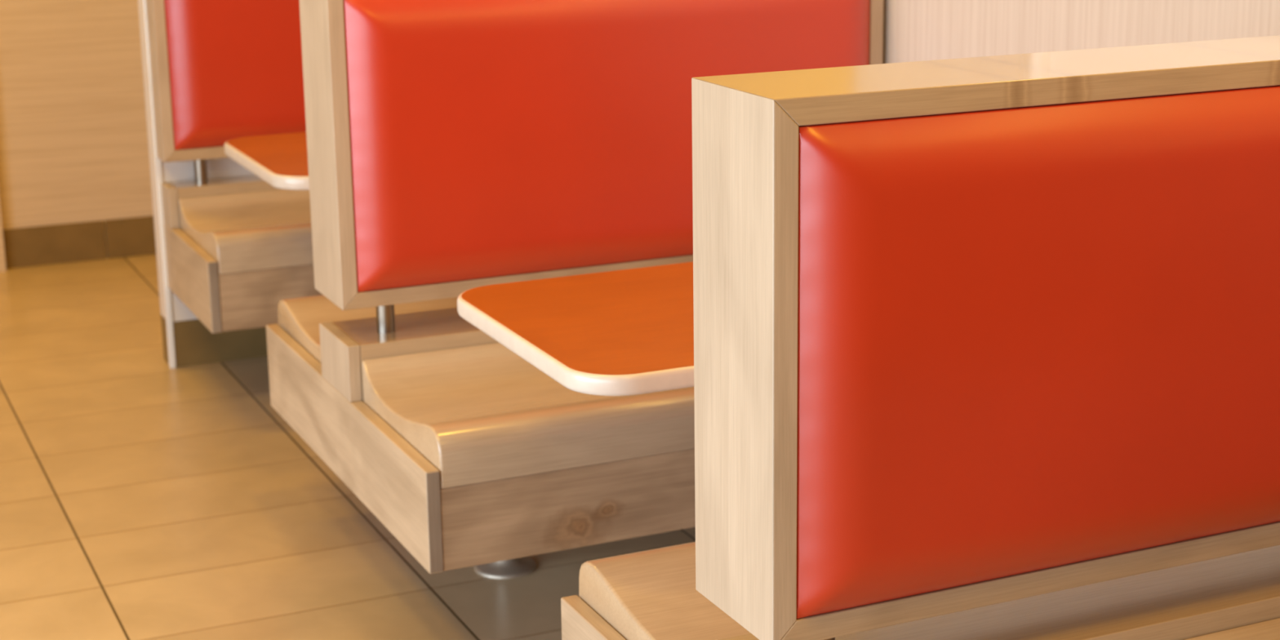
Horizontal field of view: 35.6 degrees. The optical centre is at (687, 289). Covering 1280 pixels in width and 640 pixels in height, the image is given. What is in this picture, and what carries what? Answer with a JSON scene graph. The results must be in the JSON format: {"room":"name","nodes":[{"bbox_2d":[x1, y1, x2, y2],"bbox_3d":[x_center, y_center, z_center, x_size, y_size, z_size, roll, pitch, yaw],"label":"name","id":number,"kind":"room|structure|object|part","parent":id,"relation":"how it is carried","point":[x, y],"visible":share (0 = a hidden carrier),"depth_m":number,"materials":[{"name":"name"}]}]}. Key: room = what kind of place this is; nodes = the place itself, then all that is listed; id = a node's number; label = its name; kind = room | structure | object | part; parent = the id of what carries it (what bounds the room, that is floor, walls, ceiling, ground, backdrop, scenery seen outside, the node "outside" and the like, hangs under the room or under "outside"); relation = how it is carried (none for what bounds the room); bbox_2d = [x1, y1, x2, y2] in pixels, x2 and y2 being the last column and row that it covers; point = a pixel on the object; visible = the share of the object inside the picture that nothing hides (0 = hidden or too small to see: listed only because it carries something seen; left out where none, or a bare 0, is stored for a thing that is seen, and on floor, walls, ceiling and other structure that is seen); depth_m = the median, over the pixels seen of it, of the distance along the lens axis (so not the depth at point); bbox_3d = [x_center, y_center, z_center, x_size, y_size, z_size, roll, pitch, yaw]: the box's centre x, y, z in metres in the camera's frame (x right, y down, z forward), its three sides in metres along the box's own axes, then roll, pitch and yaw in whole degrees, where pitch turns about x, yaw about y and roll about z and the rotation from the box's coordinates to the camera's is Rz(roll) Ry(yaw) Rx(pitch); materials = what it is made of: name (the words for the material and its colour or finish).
{"room":"eatery","nodes":[
{"label":"eatery","id":0,"kind":"room"},
{"bbox_2d":[0,0,153,257],"bbox_3d":[-1.643,-1.577,6.693,1.517,2.900,0.120,-7,15,-25],"label":"wall","id":1,"kind":"structure","parent":0,"point":[74,144],"depth_m":6.65,"materials":[{"name":"beige wood"}]},
{"bbox_2d":[2,215,155,268],"bbox_3d":[-1.911,-0.181,6.820,0.835,0.133,0.012,-7,15,-25],"label":"baseboard","id":2,"kind":"structure","parent":1,"relation":"attached to","point":[28,246],"depth_m":6.74,"materials":[{"name":"brown wood"}]},
{"bbox_2d":[137,0,267,368],"bbox_3d":[-0.934,-1.268,5.397,1.142,2.900,0.109,-7,15,-25],"label":"wall","id":3,"kind":"structure","parent":0,"point":[195,344],"depth_m":5.45,"materials":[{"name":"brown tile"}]},
{"bbox_2d":[142,0,176,368],"bbox_3d":[-1.426,-1.196,5.118,0.017,2.900,0.017,-7,15,-25],"label":"trim","id":4,"kind":"structure","parent":3,"relation":"attached to","point":[157,162],"depth_m":5.36,"materials":[{"name":"white metal"}]},
{"bbox_2d":[0,253,695,639],"bbox_3d":[-1.266,0.734,3.416,7.500,0.050,11.000,-7,15,-25],"label":"floor","id":5,"kind":"structure","parent":0,"point":[142,498],"depth_m":4.31,"materials":[{"name":"tile"}]},
{"bbox_2d":[0,206,6,271],"bbox_3d":[-2.933,-1.414,6.072,1.365,2.900,0.170,-7,15,-25],"label":"wall pier","id":6,"kind":"object","parent":5,"relation":"on","point":[2,261],"visible":1,"depth_m":6.60,"materials":[{"name":"beige wood"}]},
{"bbox_2d":[146,0,323,333],"bbox_3d":[-0.783,-0.371,5.312,1.149,1.194,0.547,-7,15,-25],"label":"bench","id":7,"kind":"object","parent":5,"relation":"on","point":[222,71],"visible":0.46,"depth_m":5.21,"materials":[{"name":"brown wood"}]},
{"bbox_3d":[-1.284,-0.039,5.147,0.025,0.182,0.546,-7,15,-25],"label":"panel","id":8,"kind":"part","parent":7,"relation":"part of","materials":[{"name":"brown wood"}]},
{"bbox_3d":[-1.304,-0.322,5.325,0.035,0.070,0.035,-7,15,-25],"label":"post","id":9,"kind":"part","parent":7,"relation":"part of","materials":[{"name":"metal"}]},
{"bbox_3d":[-0.864,-0.230,5.562,1.119,0.227,0.096,-7,15,-25],"label":"rail","id":10,"kind":"part","parent":7,"relation":"part of","materials":[{"name":"brown wood"}]},
{"bbox_2d":[164,0,306,150],"bbox_3d":[-0.864,-0.694,5.403,1.086,0.545,0.080,-7,15,-25],"label":"cushion","id":11,"kind":"object","parent":7,"relation":"on","point":[233,68],"depth_m":5.23,"materials":[{"name":"red leather"}]},
{"bbox_3d":[-0.759,-0.200,5.309,1.091,0.112,0.447,-7,15,-25],"label":"seat","id":12,"kind":"part","parent":7,"relation":"part of","materials":[{"name":"laminate"}]},
{"bbox_2d":[224,132,309,190],"bbox_3d":[-0.504,-0.012,4.834,1.097,0.717,0.610,-7,15,-25],"label":"dining table","id":13,"kind":"object","parent":5,"relation":"on","point":[280,160],"visible":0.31,"depth_m":4.54,"materials":[{"name":"orange laminate"}]},
{"bbox_2d":[266,0,883,578],"bbox_3d":[-0.160,-0.056,3.993,1.149,1.194,1.096,-7,15,-25],"label":"bench","id":14,"kind":"object","parent":5,"relation":"on","point":[455,147],"visible":0.69,"depth_m":3.69,"materials":[{"name":"red leather"}]},
{"bbox_3d":[-0.661,0.276,3.828,0.025,0.182,1.095,-7,15,-25],"label":"panel","id":15,"kind":"part","parent":14,"relation":"part of","materials":[{"name":"brown wood"}]},
{"bbox_3d":[-0.296,0.037,4.318,1.091,0.112,0.447,-7,15,-25],"label":"seat","id":16,"kind":"part","parent":14,"relation":"part of","materials":[{"name":"laminate"}]},
{"bbox_3d":[-0.577,0.044,3.793,0.035,0.070,0.035,-7,15,-25],"label":"post","id":17,"kind":"part","parent":14,"relation":"part of","materials":[{"name":"metal"}]},
{"bbox_3d":[-0.145,0.132,4.045,1.119,0.227,0.196,-7,15,-25],"label":"rail","id":18,"kind":"part","parent":14,"relation":"part of","materials":[{"name":"brown wood"}]},
{"bbox_3d":[-0.018,0.173,3.749,1.091,0.112,0.447,-7,15,-25],"label":"seat","id":19,"kind":"part","parent":14,"relation":"part of","materials":[{"name":"laminate"}]},
{"bbox_2d":[342,0,870,292],"bbox_3d":[-0.123,-0.321,3.843,1.086,0.545,0.080,-7,15,-25],"label":"cushion","id":20,"kind":"object","parent":14,"relation":"on","point":[486,142],"depth_m":3.73,"materials":[{"name":"red leather"}]},
{"bbox_2d":[457,262,693,395],"bbox_3d":[0.227,0.351,3.313,1.097,0.717,0.610,-7,15,-25],"label":"dining table","id":21,"kind":"object","parent":5,"relation":"on","point":[624,332],"visible":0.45,"depth_m":3.04,"materials":[{"name":"orange laminate"}]},
{"bbox_2d":[560,35,1279,639],"bbox_3d":[0.569,0.301,2.502,1.149,1.192,1.096,-7,15,-25],"label":"bench","id":22,"kind":"object","parent":5,"relation":"on","point":[985,348],"visible":1,"depth_m":2.21,"materials":[{"name":"brown wood"}]},
{"bbox_3d":[0.068,0.632,2.336,0.025,0.182,1.095,-7,15,-25],"label":"panel","id":23,"kind":"part","parent":22,"relation":"part of","materials":[{"name":"brown wood"}]},
{"bbox_3d":[0.433,0.393,2.826,1.091,0.112,0.447,-7,15,-25],"label":"seat","id":24,"kind":"part","parent":22,"relation":"part of","materials":[{"name":"laminate"}]},
{"bbox_3d":[0.584,0.488,2.554,1.119,0.227,0.196,-7,15,-25],"label":"rail","id":25,"kind":"part","parent":22,"relation":"part of","materials":[{"name":"brown wood"}]},
{"bbox_2d":[796,84,1279,618],"bbox_3d":[0.607,0.036,2.352,1.086,0.545,0.080,-7,15,-25],"label":"cushion","id":26,"kind":"object","parent":22,"relation":"on","point":[1037,335],"depth_m":2.21,"materials":[{"name":"red leather"}]},
{"bbox_3d":[0.711,0.529,2.257,1.091,0.112,0.447,-7,15,-25],"label":"seat","id":27,"kind":"part","parent":22,"relation":"part of","materials":[{"name":"laminate"}]},
{"bbox_2d":[882,0,1279,63],"bbox_3d":[0.352,-0.987,4.195,0.120,2.900,6.300,-7,15,-25],"label":"wall","id":28,"kind":"structure","parent":0,"point":[914,30],"depth_m":3.54,"materials":[{"name":"beige wood"}]}
]}

